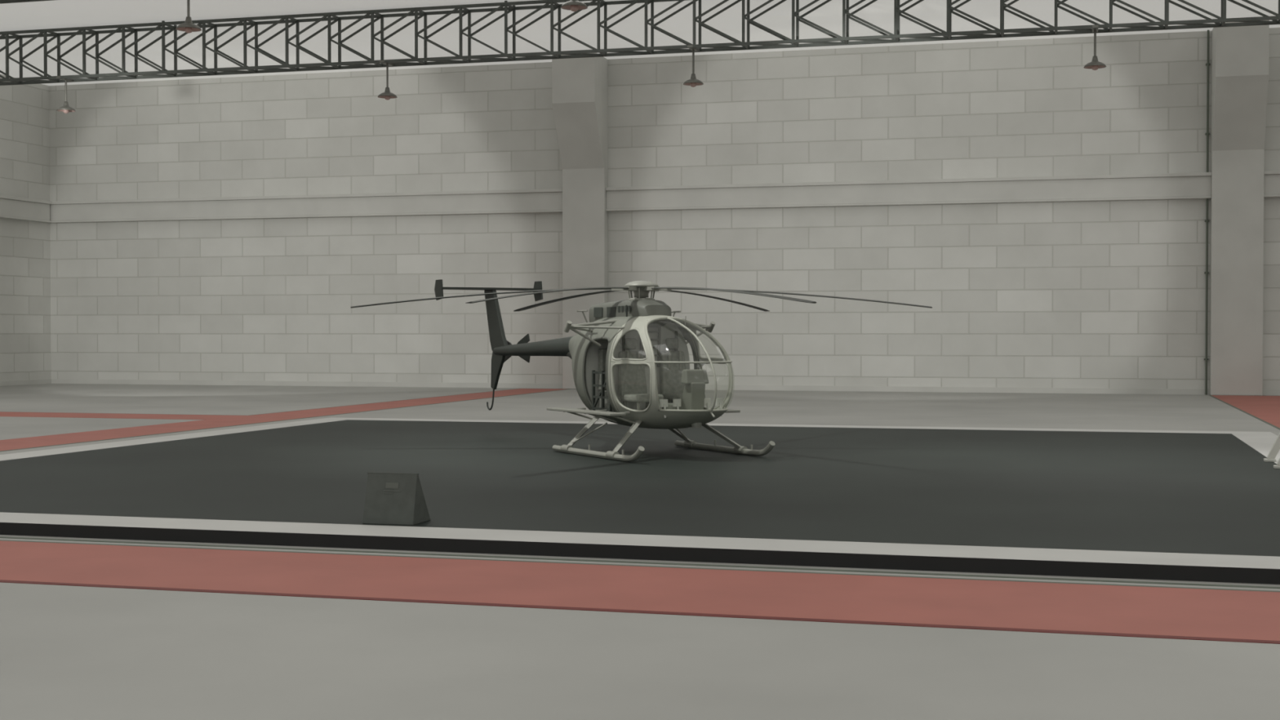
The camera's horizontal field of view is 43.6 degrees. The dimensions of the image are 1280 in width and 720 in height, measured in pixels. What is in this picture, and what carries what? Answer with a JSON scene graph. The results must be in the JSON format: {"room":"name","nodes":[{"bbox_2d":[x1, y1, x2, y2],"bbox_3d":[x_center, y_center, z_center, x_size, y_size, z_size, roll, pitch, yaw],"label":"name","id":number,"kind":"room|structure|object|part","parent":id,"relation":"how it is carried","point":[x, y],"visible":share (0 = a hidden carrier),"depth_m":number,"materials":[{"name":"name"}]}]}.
{"room":"aircraft hangar","nodes":[
{"label":"aircraft hangar","id":0,"kind":"room"},
{"bbox_2d":[0,74,51,381],"bbox_3d":[-28.721,-4.200,28.590,0.400,11.000,58.000,0,1,15],"label":"wall","id":1,"kind":"structure","parent":0,"point":[24,113],"depth_m":55.15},
{"bbox_2d":[0,378,51,386],"bbox_3d":[-28.508,1.221,28.590,0.060,0.160,57.940,0,1,15],"label":"baseboard","id":2,"kind":"structure","parent":1,"relation":"attached to","point":[48,380],"depth_m":55.09,"materials":[{"name":"paint"}]},
{"bbox_2d":[0,195,52,222],"bbox_3d":[-28.424,-4.726,28.343,0.300,0.740,57.700,0,1,15],"label":"trim","id":3,"kind":"structure","parent":1,"relation":"attached to","point":[11,207],"depth_m":54.80,"materials":[{"name":"paint"}]},
{"bbox_2d":[551,53,608,389],"bbox_3d":[-1.883,-4.317,50.526,1.400,10.500,1.450,0,1,15],"label":"wall column","id":4,"kind":"structure","parent":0,"point":[580,86],"depth_m":50.70,"materials":[{"name":"paint"}]},
{"bbox_2d":[0,383,1279,719],"bbox_3d":[0.978,1.581,20.712,61.901,0.305,58.400,0,1,15],"label":"floor","id":5,"kind":"structure","parent":0,"point":[68,652],"depth_m":9.85,"materials":[{"name":"concrete"}]},
{"bbox_2d":[0,417,1279,584],"bbox_3d":[0.045,1.369,21.277,17.400,0.110,16.800,0,1,15],"label":"helipad","id":6,"kind":"object","parent":5,"relation":"on","point":[1184,505],"visible":1,"depth_m":16.42,"materials":[{"name":"asphalt"}]},
{"bbox_2d":[362,471,430,525],"bbox_3d":[-2.151,1.212,14.150,0.480,0.442,0.396,0,1,15],"label":"chock","id":7,"kind":"object","parent":6,"relation":"on","point":[391,498],"visible":1,"depth_m":14.02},
{"bbox_2d":[350,279,932,462],"bbox_3d":[-0.331,0.003,23.055,7.245,2.558,9.656,-1,1,-29],"label":"helicopter","id":8,"kind":"object","parent":6,"relation":"on","point":[631,362],"visible":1,"depth_m":22.17,"materials":[{"name":"paint"}]},
{"bbox_3d":[-0.058,0.277,22.588,0.900,0.870,0.600,-1,1,-29],"label":"bench seat","id":9,"kind":"part","parent":8,"relation":"part of","materials":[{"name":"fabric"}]},
{"bbox_3d":[-0.001,0.135,21.803,0.420,0.860,0.617,-1,1,-29],"label":"seat","id":10,"kind":"part","parent":8,"relation":"part of","materials":[{"name":"fabric"}]},
{"bbox_3d":[0.068,0.322,21.682,0.370,0.873,0.738,-1,1,-29],"label":"seat frame","id":11,"kind":"part","parent":8,"relation":"part of","materials":[{"name":"grey metal"}]},
{"bbox_3d":[0.645,0.317,22.002,0.370,0.873,0.738,-1,1,-29],"label":"seat frame","id":12,"kind":"part","parent":8,"relation":"part of","materials":[{"name":"grey metal"}]},
{"bbox_3d":[0.576,0.129,22.124,0.420,0.860,0.617,-1,1,-29],"label":"seat","id":13,"kind":"part","parent":8,"relation":"part of","materials":[{"name":"fabric"}]},
{"bbox_2d":[1263,432,1279,468],"bbox_3d":[8.462,0.867,20.195,0.980,0.930,1.500,0,1,15],"label":"sawhorse","id":14,"kind":"object","parent":6,"relation":"on","point":[1271,456],"visible":1,"depth_m":20.77,"materials":[{"name":"paint"}]},
{"bbox_2d":[0,0,1279,85],"bbox_3d":[0.924,-9.212,20.339,61.100,0.300,58.000,0,1,15],"label":"ceiling","id":15,"kind":"structure","parent":0,"point":[55,14],"depth_m":45.26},
{"bbox_2d":[0,0,53,4],"bbox_3d":[3.093,-8.492,30.127,59.755,1.468,0.695,0,1,15],"label":"roof truss","id":16,"kind":"object","parent":15,"relation":"attached to","point":[1,1],"visible":1,"depth_m":35.04,"materials":[{"name":"metal"}]},
{"bbox_2d":[175,0,201,33],"bbox_3d":[-9.483,-7.374,33.611,0.527,1.020,0.647,0,1,-21],"label":"pendant lamp","id":17,"kind":"object","parent":16,"relation":"hanging from","point":[188,26],"visible":1,"depth_m":33.57,"materials":[{"name":"metal"}]},
{"bbox_3d":[-9.483,-7.074,33.616,0.530,0.260,0.530,0,1,15],"label":"lamp shade","id":18,"kind":"part","parent":17,"relation":"part of","materials":[{"name":"metal"}]},
{"bbox_3d":[-9.483,-7.509,33.608,0.140,0.750,0.700,0,1,15],"label":"rod","id":19,"kind":"part","parent":17,"relation":"part of","materials":[{"name":"metal"}]},
{"bbox_3d":[-9.483,-6.954,33.618,0.170,0.180,0.170,0,1,15],"label":"bulb","id":20,"kind":"part","parent":17,"relation":"part of","materials":[{"name":"white glass"}]},
{"bbox_2d":[560,0,587,11],"bbox_3d":[-1.289,-7.336,31.354,0.527,1.020,0.647,0,1,-21],"label":"pendant lamp","id":21,"kind":"object","parent":16,"relation":"hanging from","point":[572,5],"visible":1,"depth_m":31.29,"materials":[{"name":"metal"}]},
{"bbox_3d":[-1.289,-6.916,31.361,0.170,0.180,0.170,0,1,15],"label":"bulb","id":22,"kind":"part","parent":21,"relation":"part of","materials":[{"name":"white glass"}]},
{"bbox_2d":[0,0,1279,85],"bbox_3d":[5.749,-8.654,39.767,59.755,1.468,0.695,0,1,15],"label":"roof truss","id":23,"kind":"object","parent":15,"relation":"attached to","point":[1260,20],"visible":1,"depth_m":42.22,"materials":[{"name":"metal"}]},
{"bbox_2d":[56,75,75,113],"bbox_3d":[-16.469,-7.580,45.905,0.527,1.020,0.647,0,1,-21],"label":"pendant lamp","id":24,"kind":"object","parent":23,"relation":"hanging from","point":[65,108],"visible":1,"depth_m":45.86,"materials":[{"name":"metal"}]},
{"bbox_3d":[-16.469,-7.715,45.903,0.140,0.750,0.700,0,1,15],"label":"rod","id":25,"kind":"part","parent":24,"relation":"part of","materials":[{"name":"metal"}]},
{"bbox_3d":[-16.469,-7.280,45.910,0.530,0.260,0.530,0,1,15],"label":"lamp shade","id":26,"kind":"part","parent":24,"relation":"part of","materials":[{"name":"metal"}]},
{"bbox_3d":[-16.469,-7.160,45.912,0.170,0.180,0.170,0,1,15],"label":"bulb","id":27,"kind":"part","parent":24,"relation":"part of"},
{"bbox_2d":[377,60,397,100],"bbox_3d":[-6.828,-7.536,43.250,0.527,1.020,0.647,0,1,-21],"label":"pendant lamp","id":28,"kind":"object","parent":23,"relation":"hanging from","point":[387,95],"visible":1,"depth_m":43.22,"materials":[{"name":"metal"}]},
{"bbox_3d":[-6.828,-7.671,43.248,0.140,0.750,0.700,0,1,15],"label":"rod","id":29,"kind":"part","parent":28,"relation":"part of","materials":[{"name":"metal"}]},
{"bbox_3d":[-6.828,-7.116,43.257,0.170,0.180,0.170,0,1,15],"label":"bulb","id":30,"kind":"part","parent":28,"relation":"part of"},
{"bbox_3d":[-6.828,-7.236,43.255,0.530,0.260,0.530,0,1,15],"label":"lamp shade","id":31,"kind":"part","parent":28,"relation":"part of","materials":[{"name":"metal"}]},
{"bbox_2d":[683,44,703,87],"bbox_3d":[1.367,-7.498,40.993,0.527,1.020,0.647,0,1,-21],"label":"pendant lamp","id":32,"kind":"object","parent":23,"relation":"hanging from","point":[693,82],"visible":1,"depth_m":40.95,"materials":[{"name":"metal"}]},
{"bbox_3d":[1.367,-7.633,40.991,0.140,0.750,0.700,0,1,15],"label":"rod","id":33,"kind":"part","parent":32,"relation":"part of","materials":[{"name":"metal"}]},
{"bbox_3d":[1.367,-7.078,41.000,0.170,0.180,0.170,0,1,15],"label":"bulb","id":34,"kind":"part","parent":32,"relation":"part of","materials":[{"name":"white glass"}]},
{"bbox_3d":[1.367,-7.198,40.998,0.530,0.260,0.530,0,1,15],"label":"lamp shade","id":35,"kind":"part","parent":32,"relation":"part of","materials":[{"name":"metal"}]},
{"bbox_2d":[1083,25,1106,70],"bbox_3d":[10.912,-7.454,38.365,0.527,1.020,0.647,0,1,-21],"label":"pendant lamp","id":36,"kind":"object","parent":23,"relation":"hanging from","point":[1095,64],"visible":1,"depth_m":38.32,"materials":[{"name":"metal"}]},
{"bbox_3d":[10.912,-7.154,38.370,0.530,0.260,0.530,0,1,15],"label":"lamp shade","id":37,"kind":"part","parent":36,"relation":"part of","materials":[{"name":"metal"}]},
{"bbox_3d":[10.912,-7.589,38.362,0.140,0.750,0.700,0,1,15],"label":"rod","id":38,"kind":"part","parent":36,"relation":"part of","materials":[{"name":"metal"}]},
{"bbox_3d":[10.912,-7.034,38.372,0.170,0.180,0.170,0,1,15],"label":"bulb","id":39,"kind":"part","parent":36,"relation":"part of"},
{"bbox_2d":[48,27,1279,389],"bbox_3d":[8.679,-4.535,48.573,61.900,11.000,0.400,0,1,15],"label":"wall","id":40,"kind":"structure","parent":0,"point":[1097,294],"depth_m":50.17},
{"bbox_2d":[49,170,1279,222],"bbox_3d":[8.586,-5.059,48.226,61.100,0.740,0.300,0,1,15],"label":"beam","id":41,"kind":"structure","parent":40,"relation":"attached to","point":[1196,185],"depth_m":50.09,"materials":[{"name":"paint"}]},
{"bbox_2d":[51,378,1279,395],"bbox_3d":[8.618,0.888,48.442,61.100,0.160,0.060,0,1,15],"label":"baseboard","id":42,"kind":"structure","parent":40,"relation":"attached to","point":[526,385],"depth_m":49.83,"materials":[{"name":"paint"}]},
{"bbox_2d":[1204,30,1210,395],"bbox_3d":[16.367,-4.244,46.174,0.120,10.500,0.150,0,1,15],"label":"conduit","id":43,"kind":"object","parent":40,"relation":"attached to","point":[1206,220],"depth_m":46.12,"materials":[{"name":"grey metal"}]},
{"bbox_2d":[1209,20,1269,395],"bbox_3d":[16.965,-4.230,45.335,1.400,10.500,1.450,0,1,15],"label":"pillar","id":44,"kind":"structure","parent":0,"point":[1239,54],"depth_m":45.57,"materials":[{"name":"grey concrete"}]}
]}

